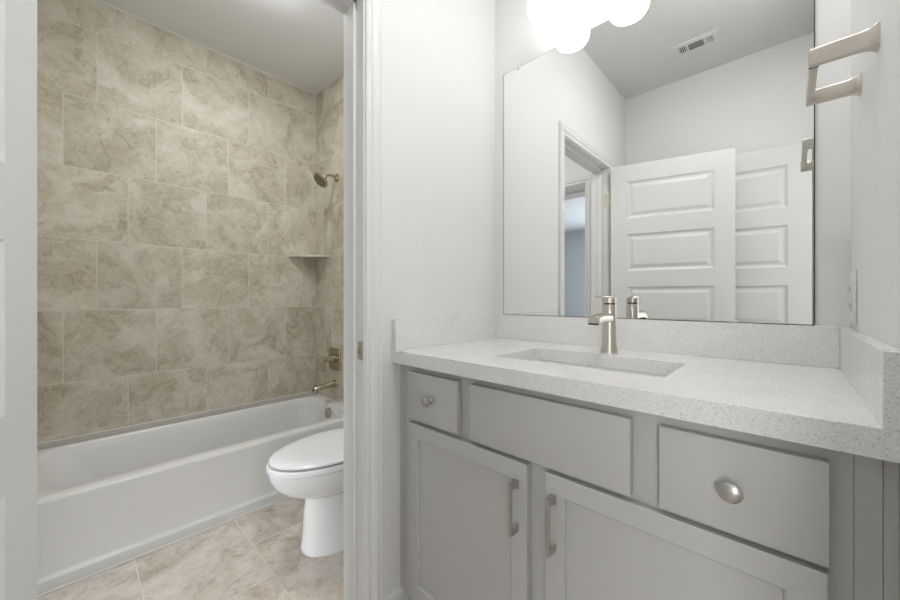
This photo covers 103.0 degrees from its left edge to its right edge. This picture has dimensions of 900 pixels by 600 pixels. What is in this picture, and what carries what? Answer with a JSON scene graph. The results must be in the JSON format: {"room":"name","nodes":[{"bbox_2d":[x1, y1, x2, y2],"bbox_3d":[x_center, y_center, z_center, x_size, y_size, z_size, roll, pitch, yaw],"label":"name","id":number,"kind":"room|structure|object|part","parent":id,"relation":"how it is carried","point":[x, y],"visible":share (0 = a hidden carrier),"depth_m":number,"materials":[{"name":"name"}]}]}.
{"room":"bathroom","nodes":[
{"label":"bathroom","id":0,"kind":"room"},
{"bbox_2d":[37,0,315,442],"bbox_3d":[-1.646,-0.257,2.304,0.140,2.717,1.572,0,0,44],"label":"wall","id":1,"kind":"structure","parent":0,"point":[176,184],"depth_m":2.12,"materials":[{"name":"beige tile"}]},
{"bbox_2d":[37,391,343,450],"bbox_3d":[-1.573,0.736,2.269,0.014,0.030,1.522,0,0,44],"label":"trim","id":2,"kind":"structure","parent":1,"relation":"attached to","point":[43,446],"depth_m":2.11,"materials":[{"name":"stone"}]},
{"bbox_2d":[95,0,343,94],"bbox_3d":[-1.321,-1.610,2.029,0.710,0.010,1.522,0,0,44],"label":"trim","id":3,"kind":"structure","parent":1,"relation":"attached to","point":[104,3],"depth_m":2.30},
{"bbox_2d":[37,497,343,599],"bbox_3d":[-0.661,1.152,1.208,3.078,0.100,2.040,0,0,44],"label":"floor","id":4,"kind":"structure","parent":0,"point":[257,555],"depth_m":1.46,"materials":[{"name":"beige tile"}]},
{"bbox_2d":[37,395,343,593],"bbox_3d":[-1.327,0.925,2.035,0.692,0.353,1.520,0,0,44],"label":"bathtub","id":5,"kind":"object","parent":4,"relation":"on","point":[104,502],"visible":0.61,"depth_m":1.72,"materials":[{"name":"ceramic"}]},
{"bbox_2d":[37,497,289,597],"bbox_3d":[-1.085,1.099,1.791,0.015,0.006,1.501,0,0,44],"label":"trim","id":6,"kind":"structure","parent":5,"relation":"attached to","point":[282,499],"depth_m":1.55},
{"bbox_2d":[37,395,343,504],"bbox_3d":[-1.328,0.896,2.036,0.690,0.295,1.520,0,0,44],"label":"basin","id":7,"kind":"object","parent":5,"relation":"in","point":[220,459],"depth_m":1.87,"materials":[{"name":"ceramic"}]},
{"bbox_3d":[-0.869,0.810,2.547,0.074,0.074,0.016,0,0,44],"label":"overflow plate","id":8,"kind":"part","parent":5,"relation":"part of","materials":[{"name":"silver metal"}]},
{"bbox_2d":[266,428,343,556],"bbox_3d":[-0.475,0.726,1.728,0.452,0.752,0.765,0,0,44],"label":"toilet","id":9,"kind":"object","parent":4,"relation":"on","point":[310,468],"visible":0.37,"depth_m":1.54,"materials":[{"name":"ceramic"}]},
{"bbox_3d":[-0.560,0.702,1.638,0.378,0.024,0.517,0,0,44],"label":"seat","id":10,"kind":"part","parent":9,"relation":"part of","materials":[{"name":"plastic"}]},
{"bbox_3d":[-0.510,0.909,1.692,0.364,0.386,0.650,0,0,44],"label":"bowl","id":11,"kind":"part","parent":9,"relation":"part of","materials":[{"name":"ceramic"}]},
{"bbox_3d":[-0.559,0.673,1.640,0.372,0.022,0.502,0,0,44],"label":"lid","id":12,"kind":"part","parent":9,"relation":"part of","materials":[{"name":"plastic"}]},
{"bbox_2d":[400,364,899,599],"bbox_3d":[0.389,0.657,1.033,1.075,0.889,0.593,0,0,44],"label":"vanity cabinet","id":13,"kind":"object","parent":4,"relation":"on","point":[507,492],"visible":0.91,"depth_m":0.72,"materials":[{"name":"paint"}]},
{"bbox_3d":[-0.069,0.309,1.081,0.033,0.033,0.028,0,0,44],"label":"knob","id":14,"kind":"part","parent":13,"relation":"part of","materials":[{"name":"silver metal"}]},
{"bbox_3d":[-0.051,0.309,1.097,0.216,0.151,0.019,0,0,44],"label":"drawer","id":15,"kind":"part","parent":13,"relation":"part of","materials":[{"name":"paint"}]},
{"bbox_3d":[0.032,0.678,1.020,0.352,0.468,0.005,0,0,44],"label":"door panel","id":16,"kind":"part","parent":13,"relation":"part of","materials":[{"name":"paint"}]},
{"bbox_3d":[0.030,0.678,1.019,0.442,0.558,0.019,0,0,44],"label":"door","id":17,"kind":"part","parent":13,"relation":"part of","materials":[{"name":"paint"}]},
{"bbox_3d":[0.153,0.506,0.869,0.014,0.126,0.030,0,0,44],"label":"pull handle","id":18,"kind":"part","parent":13,"relation":"part of","materials":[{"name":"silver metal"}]},
{"bbox_3d":[0.224,0.506,0.801,0.014,0.126,0.030,0,0,44],"label":"pull handle","id":19,"kind":"part","parent":13,"relation":"part of","materials":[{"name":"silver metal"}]},
{"bbox_2d":[392,314,899,462],"bbox_3d":[0.394,0.140,1.039,1.075,0.144,0.578,0,0,44],"label":"countertop","id":20,"kind":"structure","parent":13,"relation":"on","point":[836,388],"depth_m":0.86,"materials":[{"name":"stone"}]},
{"bbox_2d":[588,296,617,352],"bbox_3d":[0.479,0.081,1.119,0.052,0.180,0.155,0,0,44],"label":"faucet","id":21,"kind":"object","parent":20,"relation":"on","point":[607,317],"visible":1,"depth_m":1.14,"materials":[{"name":"silver metal"}]},
{"bbox_3d":[0.467,0.059,1.106,0.034,0.033,0.118,0,0,44],"label":"spout","id":22,"kind":"part","parent":21,"relation":"part of","materials":[{"name":"silver metal"}]},
{"bbox_3d":[0.390,0.678,0.680,0.361,0.468,0.005,0,0,44],"label":"door panel","id":23,"kind":"part","parent":13,"relation":"part of","materials":[{"name":"paint"}]},
{"bbox_3d":[0.389,0.678,0.678,0.451,0.558,0.019,0,0,44],"label":"door","id":24,"kind":"part","parent":13,"relation":"part of","materials":[{"name":"paint"}]},
{"bbox_3d":[0.457,0.312,0.582,0.033,0.033,0.028,0,0,44],"label":"knob","id":25,"kind":"part","parent":13,"relation":"part of","materials":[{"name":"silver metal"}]},
{"bbox_3d":[0.474,0.312,0.597,0.218,0.152,0.019,0,0,44],"label":"drawer","id":26,"kind":"part","parent":13,"relation":"part of","materials":[{"name":"paint"}]},
{"bbox_2d":[100,0,343,93],"bbox_3d":[0.163,-1.665,0.425,5.350,0.100,2.040,0,0,44],"label":"ceiling","id":27,"kind":"structure","parent":0,"point":[300,43],"depth_m":2.15,"materials":[{"name":"paint"}]},
{"bbox_2d":[383,0,494,598],"bbox_3d":[-0.494,-0.257,0.973,0.120,2.717,1.898,0,0,44],"label":"wall","id":28,"kind":"structure","parent":0,"point":[439,55],"depth_m":1.32,"materials":[{"name":"paint"}]},
{"bbox_2d":[0,0,36,599],"bbox_3d":[-0.534,0.073,0.303,0.167,2.033,0.710,0,0,-32],"label":"door","id":29,"kind":"structure","parent":28,"relation":"in","point":[18,18],"depth_m":0.56,"materials":[{"name":"paint"}]},
{"bbox_3d":[-0.534,0.410,0.303,0.035,0.257,0.500,0,0,-32],"label":"panel","id":30,"kind":"part","parent":29,"relation":"part of","materials":[{"name":"paint"}]},
{"bbox_3d":[-0.534,0.042,0.303,0.035,0.257,0.500,0,0,-32],"label":"panel","id":31,"kind":"part","parent":29,"relation":"part of","materials":[{"name":"paint"}]},
{"bbox_3d":[-0.534,-0.328,0.303,0.035,0.257,0.500,0,0,-32],"label":"panel","id":32,"kind":"part","parent":29,"relation":"part of","materials":[{"name":"paint"}]},
{"bbox_2d":[323,0,364,599],"bbox_3d":[-0.559,0.062,0.904,0.120,2.079,0.749,0,0,44],"label":"trim","id":33,"kind":"structure","parent":28,"relation":"attached to","point":[353,11],"depth_m":1.15,"materials":[{"name":"paint"}]},
{"bbox_2d":[357,341,362,359],"bbox_3d":[-0.283,0.161,1.129,0.031,0.058,0.003,0,0,44],"label":"strike plate","id":34,"kind":"object","parent":28,"relation":"attached to","point":[359,343],"visible":1,"depth_m":1.13,"materials":[{"name":"silver metal"}]},
{"bbox_2d":[365,0,382,599],"bbox_3d":[-0.510,0.040,0.857,0.016,2.125,0.841,0,0,44],"label":"trim","id":35,"kind":"structure","parent":28,"relation":"attached to","point":[373,8],"depth_m":1.13,"materials":[{"name":"paint"}]},
{"bbox_2d":[383,587,412,599],"bbox_3d":[-0.007,1.043,1.389,0.012,0.118,0.623,0,0,44],"label":"baseboard","id":36,"kind":"structure","parent":28,"relation":"attached to","point":[398,594],"depth_m":1.21,"materials":[{"name":"paint"}]},
{"bbox_2d":[316,0,850,403],"bbox_3d":[-0.004,-0.257,1.899,3.078,2.717,0.120,0,0,44],"label":"wall","id":37,"kind":"structure","parent":0,"point":[518,40],"depth_m":1.46,"materials":[{"name":"paint"}]},
{"bbox_2d":[288,255,329,258],"bbox_3d":[-1.050,-0.324,2.667,0.222,0.014,0.224,0,0,44],"label":"corner shelf","id":38,"kind":"object","parent":37,"relation":"attached to","point":[298,256],"visible":1,"depth_m":2.66,"materials":[{"name":"stone"}]},
{"bbox_2d":[312,379,337,393],"bbox_3d":[-0.892,0.622,2.552,0.066,0.081,0.172,0,0,44],"label":"tub spout","id":39,"kind":"object","parent":37,"relation":"attached to","point":[334,383],"visible":1,"depth_m":2.54,"materials":[{"name":"silver metal"}]},
{"bbox_2d":[313,172,338,187],"bbox_3d":[-0.880,-0.851,2.543,0.116,0.121,0.169,0,0,44],"label":"shower fixture","id":40,"kind":"object","parent":37,"relation":"attached to","point":[320,179],"visible":1,"depth_m":2.51,"materials":[{"name":"silver metal"}]},
{"bbox_2d":[322,347,340,371],"bbox_3d":[-0.875,0.437,2.585,0.156,0.160,0.100,0,0,44],"label":"shower valve","id":41,"kind":"object","parent":37,"relation":"attached to","point":[334,358],"visible":1,"depth_m":2.58,"materials":[{"name":"silver metal"}]},
{"bbox_3d":[-0.904,0.465,2.555,0.024,0.105,0.015,0,0,44],"label":"lever","id":42,"kind":"part","parent":41,"relation":"part of","materials":[{"name":"silver metal"}]},
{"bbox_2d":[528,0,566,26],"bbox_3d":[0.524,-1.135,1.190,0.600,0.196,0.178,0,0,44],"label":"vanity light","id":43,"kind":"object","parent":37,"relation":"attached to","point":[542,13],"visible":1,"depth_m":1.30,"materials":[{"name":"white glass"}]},
{"bbox_2d":[503,0,814,324],"bbox_3d":[0.587,-0.462,1.250,0.963,1.056,0.007,0,0,44],"label":"wall mirror","id":44,"kind":"object","parent":37,"relation":"attached to","point":[659,159],"visible":1,"depth_m":1.14,"materials":[{"name":"white mirror"}]},
{"bbox_2d":[496,314,839,368],"bbox_3d":[0.586,0.119,1.241,1.036,0.103,0.020,0,0,44],"label":"backsplash","id":45,"kind":"structure","parent":37,"relation":"attached to","point":[804,345],"depth_m":1.07,"materials":[{"name":"stone"}]},
{"bbox_2d":[851,0,899,349],"bbox_3d":[0.373,-0.257,0.149,0.120,2.717,1.898,0,0,44],"label":"wall","id":46,"kind":"structure","parent":0,"point":[875,115],"depth_m":0.61,"materials":[{"name":"paint"}]},
{"bbox_2d":[806,20,880,106],"bbox_3d":[0.763,-0.447,0.707,0.083,0.051,0.242,0,0,44],"label":"towel holder","id":47,"kind":"object","parent":46,"relation":"attached to","point":[868,40],"visible":1,"depth_m":0.65,"materials":[{"name":"silver metal"}]},
{"bbox_3d":[0.835,-0.452,0.782,0.082,0.040,0.033,0,3,44],"label":"post","id":48,"kind":"part","parent":47,"relation":"part of","materials":[{"name":"silver metal"}]},
{"bbox_3d":[0.692,-0.442,0.631,0.082,0.040,0.033,0,3,44],"label":"post","id":49,"kind":"part","parent":47,"relation":"part of","materials":[{"name":"silver metal"}]},
{"bbox_2d":[849,270,856,324],"bbox_3d":[0.928,-0.004,0.826,0.008,0.123,0.076,0,0,44],"label":"wall outlet","id":50,"kind":"object","parent":46,"relation":"attached to","point":[852,274],"visible":1,"depth_m":0.80,"materials":[{"name":"plastic"}]},
{"bbox_2d":[849,282,851,311],"bbox_3d":[0.926,-0.004,0.828,0.002,0.069,0.034,0,0,44],"label":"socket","id":51,"kind":"object","parent":50,"relation":"attached to","point":[850,284],"depth_m":0.82,"materials":[{"name":"plastic"}]}
]}

